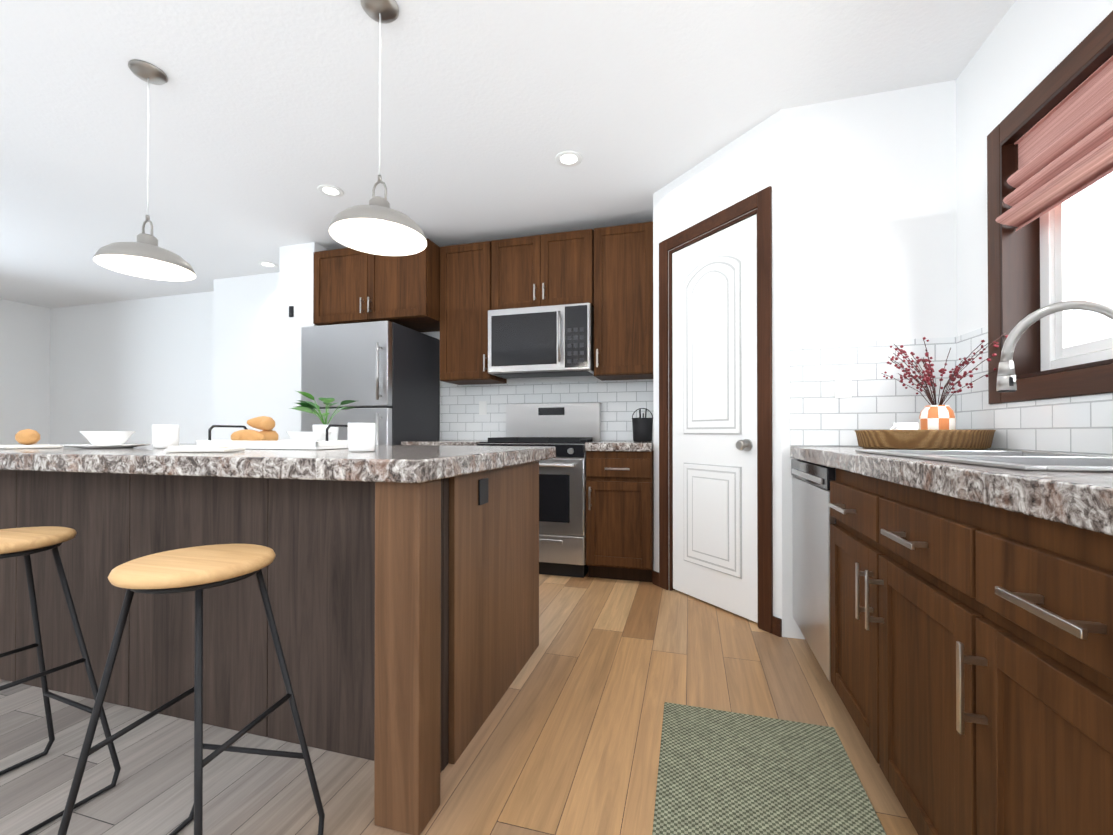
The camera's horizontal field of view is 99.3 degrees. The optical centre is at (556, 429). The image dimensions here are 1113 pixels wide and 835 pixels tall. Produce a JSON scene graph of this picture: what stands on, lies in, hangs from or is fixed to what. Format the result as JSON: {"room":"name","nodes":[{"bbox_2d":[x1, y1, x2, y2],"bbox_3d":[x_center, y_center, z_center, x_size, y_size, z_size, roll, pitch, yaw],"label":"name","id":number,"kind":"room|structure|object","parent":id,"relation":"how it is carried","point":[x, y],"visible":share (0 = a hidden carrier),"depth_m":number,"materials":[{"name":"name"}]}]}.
{"room":"kitchen","nodes":[
{"label":"kitchen","id":0,"kind":"room"},
{"bbox_2d":[0,299,47,444],"bbox_3d":[-7.231,-0.273,3.004,0.120,2.540,6.340,0,0,16],"label":"wall","id":1,"kind":"structure","parent":0,"point":[23,327],"depth_m":5.69,"materials":[{"name":"white paint"}]},
{"bbox_2d":[48,291,211,444],"bbox_3d":[-4.815,-0.257,5.554,3.150,2.540,0.120,0,0,16],"label":"wall","id":2,"kind":"structure","parent":0,"point":[140,367],"depth_m":5.55,"materials":[{"name":"white paint"}]},
{"bbox_2d":[208,279,220,439],"bbox_3d":[-3.405,-0.261,4.934,0.100,2.540,0.290,0,0,16],"label":"wall","id":3,"kind":"structure","parent":0,"point":[214,304],"depth_m":4.81,"materials":[{"name":"white paint"}]},
{"bbox_2d":[279,242,328,439],"bbox_3d":[-2.085,-0.266,4.152,0.355,2.540,0.500,0,0,16],"label":"wall","id":4,"kind":"structure","parent":0,"point":[296,276],"depth_m":3.92,"materials":[{"name":"white paint"}]},
{"bbox_2d":[289,306,293,316],"bbox_3d":[-2.200,-0.982,3.923,0.040,0.090,0.012,0,0,16],"label":"switch","id":5,"kind":"object","parent":4,"relation":"attached to","point":[291,311],"visible":1,"depth_m":3.92,"materials":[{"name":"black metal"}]},
{"bbox_2d":[220,272,645,439],"bbox_3d":[-0.564,-0.267,4.046,5.850,2.540,0.120,0,0,16],"label":"wall","id":6,"kind":"structure","parent":0,"point":[249,347],"depth_m":4.68,"materials":[{"name":"white paint"}]},
{"bbox_2d":[313,238,439,331],"bbox_3d":[-1.417,-1.156,3.936,1.041,0.593,0.555,0,0,16],"label":"upper cabinet","id":7,"kind":"object","parent":6,"relation":"attached to","point":[350,285],"visible":0.73,"depth_m":3.71,"materials":[{"name":"brown wood"}]},
{"bbox_2d":[440,241,506,384],"bbox_3d":[-0.676,-0.920,3.820,0.437,1.065,0.375,0,0,16],"label":"upper cabinet","id":8,"kind":"object","parent":6,"relation":"attached to","point":[465,288],"visible":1,"depth_m":3.69,"materials":[{"name":"brown wood"}]},
{"bbox_2d":[492,229,593,309],"bbox_3d":[-0.081,-1.180,3.654,0.790,0.548,0.375,0,0,16],"label":"upper cabinet","id":9,"kind":"object","parent":6,"relation":"attached to","point":[544,270],"visible":0.81,"depth_m":3.50,"materials":[{"name":"brown wood"}]},
{"bbox_2d":[488,303,594,378],"bbox_3d":[-0.093,-0.659,3.608,0.780,0.481,0.466,0,0,16],"label":"microwave","id":10,"kind":"object","parent":9,"relation":"attached to","point":[554,341],"visible":0.96,"depth_m":3.43,"materials":[{"name":"silver metal"}]},
{"bbox_2d":[440,379,652,440],"bbox_3d":[-0.118,-0.150,3.854,1.853,0.471,0.006,0,0,16],"label":"backsplash","id":11,"kind":"structure","parent":6,"relation":"attached to","point":[620,401],"depth_m":3.87,"materials":[{"name":"tile"}]},
{"bbox_2d":[479,401,486,414],"bbox_3d":[-0.622,-0.184,3.989,0.070,0.115,0.005,0,0,16],"label":"electrical outlet plate","id":12,"kind":"object","parent":11,"relation":"attached to","point":[482,407],"visible":1,"depth_m":3.99,"materials":[{"name":"white plastic"}]},
{"bbox_2d":[594,221,652,380],"bbox_3d":[0.512,-0.923,3.485,0.433,1.065,0.375,0,0,16],"label":"upper cabinet","id":13,"kind":"object","parent":6,"relation":"attached to","point":[623,302],"visible":0.9,"depth_m":3.35,"materials":[{"name":"brown wood"}]},
{"bbox_2d":[0,573,917,834],"bbox_3d":[-2.917,1.039,1.714,9.120,0.100,6.510,0,0,16],"label":"floor","id":14,"kind":"structure","parent":0,"point":[566,740],"depth_m":1.47,"materials":[{"name":"brown wood"}]},
{"bbox_2d":[0,526,120,834],"bbox_3d":[-1.445,0.629,1.224,0.366,0.709,0.356,0,0,22],"label":"stool","id":15,"kind":"object","parent":14,"relation":"on","point":[25,542],"visible":1,"depth_m":1.29,"materials":[{"name":"brown wood"}]},
{"bbox_2d":[57,544,324,834],"bbox_3d":[-0.767,0.627,1.012,0.366,0.709,0.356,0,0,8],"label":"stool","id":16,"kind":"object","parent":14,"relation":"on","point":[197,569],"visible":1,"depth_m":0.94,"materials":[{"name":"brown wood"}]},
{"bbox_2d":[0,459,546,834],"bbox_3d":[-1.441,0.562,2.010,2.603,0.858,1.065,0,0,16],"label":"kitchen island","id":17,"kind":"object","parent":14,"relation":"on","point":[402,584],"depth_m":1.53,"materials":[{"name":"brown wood"}]},
{"bbox_2d":[0,443,555,486],"bbox_3d":[-1.435,0.103,2.019,2.650,0.056,1.170,0,0,16],"label":"island countertop","id":18,"kind":"structure","parent":17,"relation":"on","point":[414,465],"depth_m":1.34,"materials":[{"name":"grey stone"}]},
{"bbox_2d":[0,429,62,448],"bbox_3d":[-2.186,0.034,1.956,0.220,0.079,0.160,0,0,31],"label":"plate","id":19,"kind":"object","parent":18,"relation":"on","point":[27,438],"visible":0.98,"depth_m":1.92,"materials":[{"name":"white ceramic"}]},
{"bbox_2d":[61,431,150,448],"bbox_3d":[-1.853,0.040,1.956,0.274,0.068,0.274,0,0,16],"label":"bowl","id":20,"kind":"object","parent":18,"relation":"on","point":[107,439],"depth_m":1.91,"materials":[{"name":"white ceramic"}]},
{"bbox_2d":[152,425,179,447],"bbox_3d":[-1.599,0.026,1.936,0.088,0.095,0.088,0,0,16],"label":"cup","id":21,"kind":"object","parent":18,"relation":"on","point":[164,436],"visible":0.94,"depth_m":1.90,"materials":[{"name":"white ceramic"}]},
{"bbox_2d":[165,445,244,451],"bbox_3d":[-1.154,0.061,1.561,0.180,0.020,0.120,0,0,-4],"label":"napkin","id":22,"kind":"object","parent":18,"relation":"on","point":[209,448],"visible":1,"depth_m":1.51,"materials":[{"name":"white fabric"}]},
{"bbox_2d":[196,424,347,449],"bbox_3d":[-1.123,0.027,1.948,0.590,0.095,0.280,0,0,16],"label":"tray","id":23,"kind":"object","parent":18,"relation":"on","point":[306,445],"visible":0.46,"depth_m":1.81,"materials":[{"name":"white ceramic"}]},
{"bbox_2d":[231,416,278,440],"bbox_3d":[-1.270,0.001,2.004,0.120,0.122,0.202,0,0,16],"label":"croissants","id":24,"kind":"object","parent":23,"relation":"on","point":[266,424],"visible":0.85,"depth_m":2.00,"materials":[{"name":"brown food"}]},
{"bbox_2d":[287,432,330,440],"bbox_3d":[-0.954,0.035,1.827,0.156,0.055,0.156,0,0,16],"label":"bowl","id":25,"kind":"object","parent":23,"relation":"on","point":[307,436],"visible":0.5,"depth_m":1.77,"materials":[{"name":"white ceramic"}]},
{"bbox_2d":[291,391,355,440],"bbox_3d":[-0.954,-0.045,1.966,0.289,0.218,0.253,0,0,16],"label":"potted plant","id":26,"kind":"object","parent":23,"relation":"on","point":[306,406],"visible":0.79,"depth_m":1.94,"materials":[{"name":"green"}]},
{"bbox_2d":[347,423,375,451],"bbox_3d":[-0.653,0.024,1.587,0.088,0.095,0.088,0,0,16],"label":"cup","id":27,"kind":"object","parent":18,"relation":"on","point":[361,437],"visible":1,"depth_m":1.55,"materials":[{"name":"white ceramic"}]},
{"bbox_2d":[478,478,487,504],"bbox_3d":[-0.244,0.205,1.585,0.006,0.085,0.070,0,0,16],"label":"outlet","id":28,"kind":"object","parent":17,"relation":"attached to","point":[482,491],"visible":1,"depth_m":1.57,"materials":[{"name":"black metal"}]},
{"bbox_2d":[301,321,439,444],"bbox_3d":[-1.484,0.108,3.812,0.765,1.787,0.786,0,0,16],"label":"fridge","id":29,"kind":"object","parent":14,"relation":"on","point":[385,375],"visible":0.54,"depth_m":3.52,"materials":[{"name":"grey metal"}]},
{"bbox_2d":[477,402,600,577],"bbox_3d":[-0.114,0.392,3.492,0.775,1.216,0.672,0,0,16],"label":"stove","id":30,"kind":"object","parent":14,"relation":"on","point":[568,431],"visible":0.62,"depth_m":3.19,"materials":[{"name":"silver metal"}]},
{"bbox_2d":[586,451,653,581],"bbox_3d":[0.475,0.570,3.341,0.431,0.858,0.655,0,0,16],"label":"base cabinet","id":31,"kind":"object","parent":14,"relation":"on","point":[619,515],"visible":1,"depth_m":3.07,"materials":[{"name":"brown wood"}]},
{"bbox_2d":[585,441,652,451],"bbox_3d":[0.479,0.112,3.356,0.431,0.055,0.621,0,0,16],"label":"countertop","id":32,"kind":"structure","parent":31,"relation":"on","point":[618,446],"depth_m":3.07,"materials":[{"name":"stone"}]},
{"bbox_2d":[632,408,652,441],"bbox_3d":[0.621,-0.038,3.421,0.154,0.243,0.148,0,0,16],"label":"utensil crock","id":33,"kind":"object","parent":32,"relation":"on","point":[642,429],"visible":1,"depth_m":3.36,"materials":[{"name":"black ceramic"}]},
{"bbox_2d":[652,702,886,834],"bbox_3d":[0.438,0.977,0.874,0.545,0.010,1.570,0,0,16],"label":"rug","id":34,"kind":"object","parent":14,"relation":"on","point":[720,772],"visible":0.9,"depth_m":1.32,"materials":[{"name":"green fabric"}]},
{"bbox_2d":[791,459,835,681],"bbox_3d":[1.349,0.562,1.867,0.669,0.856,0.615,0,0,16],"label":"dishwasher","id":35,"kind":"object","parent":14,"relation":"on","point":[813,519],"visible":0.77,"depth_m":1.87,"materials":[{"name":"grey metal"}]},
{"bbox_2d":[828,469,939,834],"bbox_3d":[1.144,0.556,1.114,0.655,0.858,0.934,0,0,16],"label":"base cabinet","id":36,"kind":"object","parent":14,"relation":"on","point":[885,535],"depth_m":1.16,"materials":[{"name":"brown wood"}]},
{"bbox_2d":[790,446,1112,535],"bbox_3d":[0.928,0.092,0.364,0.666,0.055,3.744,0,0,16],"label":"countertop","id":37,"kind":"structure","parent":36,"relation":"on","point":[1082,499],"depth_m":0.75,"materials":[{"name":"stone"}]},
{"bbox_2d":[854,430,995,449],"bbox_3d":[1.449,0.036,1.878,0.462,0.074,0.305,0,0,16],"label":"wooden bowl","id":38,"kind":"object","parent":37,"relation":"on","point":[937,439],"visible":1,"depth_m":1.75,"materials":[{"name":"brown wood"}]},
{"bbox_2d":[890,423,918,429],"bbox_3d":[1.351,0.016,1.849,0.104,0.088,0.082,0,0,16],"label":"mug","id":39,"kind":"object","parent":38,"relation":"on","point":[905,426],"visible":0.25,"depth_m":1.81,"materials":[{"name":"white ceramic"}]},
{"bbox_2d":[881,333,1007,429],"bbox_3d":[1.532,-0.151,1.935,0.366,0.424,0.321,0,0,16],"label":"vase","id":40,"kind":"object","parent":38,"relation":"on","point":[935,416],"visible":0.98,"depth_m":1.87,"materials":[{"name":"ceramic"}]},
{"bbox_2d":[855,449,1112,471],"bbox_3d":[1.114,0.089,1.120,0.471,0.055,0.836,0,0,16],"label":"sink","id":41,"kind":"object","parent":37,"relation":"in","point":[1039,461],"visible":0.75,"depth_m":1.10,"materials":[{"name":"silver metal"}]},
{"bbox_2d":[996,300,1112,391],"bbox_3d":[1.345,-0.136,1.221,0.274,0.410,0.176,0,0,16],"label":"faucet","id":42,"kind":"object","parent":37,"relation":"on","point":[1006,378],"visible":1,"depth_m":1.29,"materials":[{"name":"silver metal"}]},
{"bbox_2d":[940,494,1112,834],"bbox_3d":[0.976,0.552,0.518,0.655,0.858,0.561,0,0,16],"label":"base cabinet","id":43,"kind":"object","parent":14,"relation":"on","point":[972,662],"depth_m":0.70,"materials":[{"name":"brown wood"}]},
{"bbox_3d":[-0.779,0.572,3.694,0.605,0.858,0.655,0,0,16],"label":"base cabinet","id":44,"kind":"object","parent":14,"relation":"on","visible":0},
{"bbox_2d":[401,440,487,445],"bbox_3d":[-0.775,0.114,3.709,0.605,0.055,0.621,0,0,16],"label":"countertop","id":45,"kind":"structure","parent":44,"relation":"on","point":[457,442],"depth_m":3.44,"materials":[{"name":"stone"}]},
{"bbox_2d":[0,0,1015,307],"bbox_3d":[-2.917,-1.601,1.730,9.120,0.100,6.510,0,0,16],"label":"ceiling","id":46,"kind":"structure","parent":0,"point":[264,118],"depth_m":2.26,"materials":[{"name":"white paint"}]},
{"bbox_2d":[93,60,195,280],"bbox_3d":[-1.764,-1.121,2.042,0.334,0.854,0.334,0,0,16],"label":"pendant lamp","id":47,"kind":"object","parent":46,"relation":"hanging from","point":[145,256],"visible":1,"depth_m":2.04,"materials":[{"name":"grey metal"}]},
{"bbox_2d":[258,261,277,267],"bbox_3d":[-2.671,-1.531,4.377,0.156,0.006,0.156,0,0,16],"label":"recessed light","id":48,"kind":"object","parent":46,"relation":"in","point":[267,264],"visible":1,"depth_m":4.38,"materials":[{"name":"white plastic"}]},
{"bbox_2d":[317,184,343,196],"bbox_3d":[-1.455,-1.539,3.048,0.156,0.006,0.156,0,0,16],"label":"recessed light","id":49,"kind":"object","parent":46,"relation":"in","point":[329,190],"visible":1,"depth_m":3.04,"materials":[{"name":"white plastic"}]},
{"bbox_2d":[329,0,426,255],"bbox_3d":[-0.645,-1.123,1.727,0.334,0.854,0.334,0,0,16],"label":"pendant lamp","id":50,"kind":"object","parent":46,"relation":"hanging from","point":[377,225],"visible":1,"depth_m":1.74,"materials":[{"name":"grey metal"}]},
{"bbox_2d":[555,150,581,166],"bbox_3d":[0.069,-1.541,2.692,0.156,0.006,0.156,0,0,16],"label":"recessed light","id":51,"kind":"object","parent":46,"relation":"in","point":[568,158],"visible":1,"depth_m":2.69,"materials":[{"name":"white plastic"}]},
{"bbox_2d":[653,80,956,638],"bbox_3d":[1.272,-0.274,2.845,1.363,2.540,1.198,0,0,16],"label":"wall","id":52,"kind":"structure","parent":0,"point":[864,218],"depth_m":2.22,"materials":[{"name":"white paint"}]},
{"bbox_2d":[672,214,757,622],"bbox_3d":[0.886,-0.060,2.675,0.461,2.085,0.476,0,0,16],"label":"pantry door","id":53,"kind":"structure","parent":52,"relation":"in","point":[714,340],"depth_m":2.62,"materials":[{"name":"white wood"}]},
{"bbox_2d":[659,186,772,633],"bbox_3d":[0.898,-0.100,2.689,0.115,2.190,0.805,0,0,-29],"label":"door frame","id":54,"kind":"structure","parent":52,"relation":"attached to","point":[761,201],"depth_m":2.38,"materials":[{"name":"brown wood"}]},
{"bbox_2d":[652,571,781,636],"bbox_3d":[-2.634,0.961,4.088,8.138,0.085,1.505,0,0,16],"label":"baseboard","id":55,"kind":"structure","parent":52,"relation":"attached to","point":[776,626],"depth_m":2.29,"materials":[{"name":"brown wood"}]},
{"bbox_2d":[790,337,955,445],"bbox_3d":[1.438,-0.167,2.172,0.665,0.483,0.006,0,0,16],"label":"backsplash","id":56,"kind":"structure","parent":52,"relation":"attached to","point":[821,414],"depth_m":2.18,"materials":[{"name":"tile"}]},
{"bbox_2d":[835,373,851,397],"bbox_3d":[1.330,-0.206,2.196,0.070,0.115,0.005,0,0,16],"label":"electrical outlet plate","id":57,"kind":"object","parent":56,"relation":"attached to","point":[843,385],"visible":1,"depth_m":2.19,"materials":[{"name":"white plastic"}]},
{"bbox_2d":[956,0,1112,454],"bbox_3d":[1.357,-0.290,0.353,0.150,2.540,5.950,0,0,16],"label":"wall","id":58,"kind":"structure","parent":0,"point":[1027,47],"depth_m":1.86,"materials":[{"name":"white paint"}]},
{"bbox_2d":[956,326,1112,454],"bbox_3d":[1.254,-0.179,0.275,0.006,0.483,3.745,0,0,16],"label":"backsplash","id":59,"kind":"structure","parent":58,"relation":"attached to","point":[1081,424],"depth_m":1.63,"materials":[{"name":"tile"}]},
{"bbox_2d":[987,11,1112,403],"bbox_3d":[1.542,-0.631,1.046,0.164,1.050,1.620,0,0,16],"label":"window","id":60,"kind":"structure","parent":58,"relation":"in","point":[1013,278],"depth_m":1.68,"materials":[{"name":"brown wood"}]},
{"bbox_2d":[995,56,1112,231],"bbox_3d":[1.488,-0.898,1.063,0.101,0.327,1.420,0,0,16],"label":"window shade","id":61,"kind":"object","parent":60,"relation":"attached to","point":[1065,149],"visible":0.97,"depth_m":1.49,"materials":[{"name":"fabric"}]},
{"label":"outside","id":62,"kind":"structure","parent":0,"visible":0},
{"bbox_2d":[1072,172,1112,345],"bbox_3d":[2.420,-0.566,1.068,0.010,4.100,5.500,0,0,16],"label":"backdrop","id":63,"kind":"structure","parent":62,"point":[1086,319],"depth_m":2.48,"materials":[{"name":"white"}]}
]}

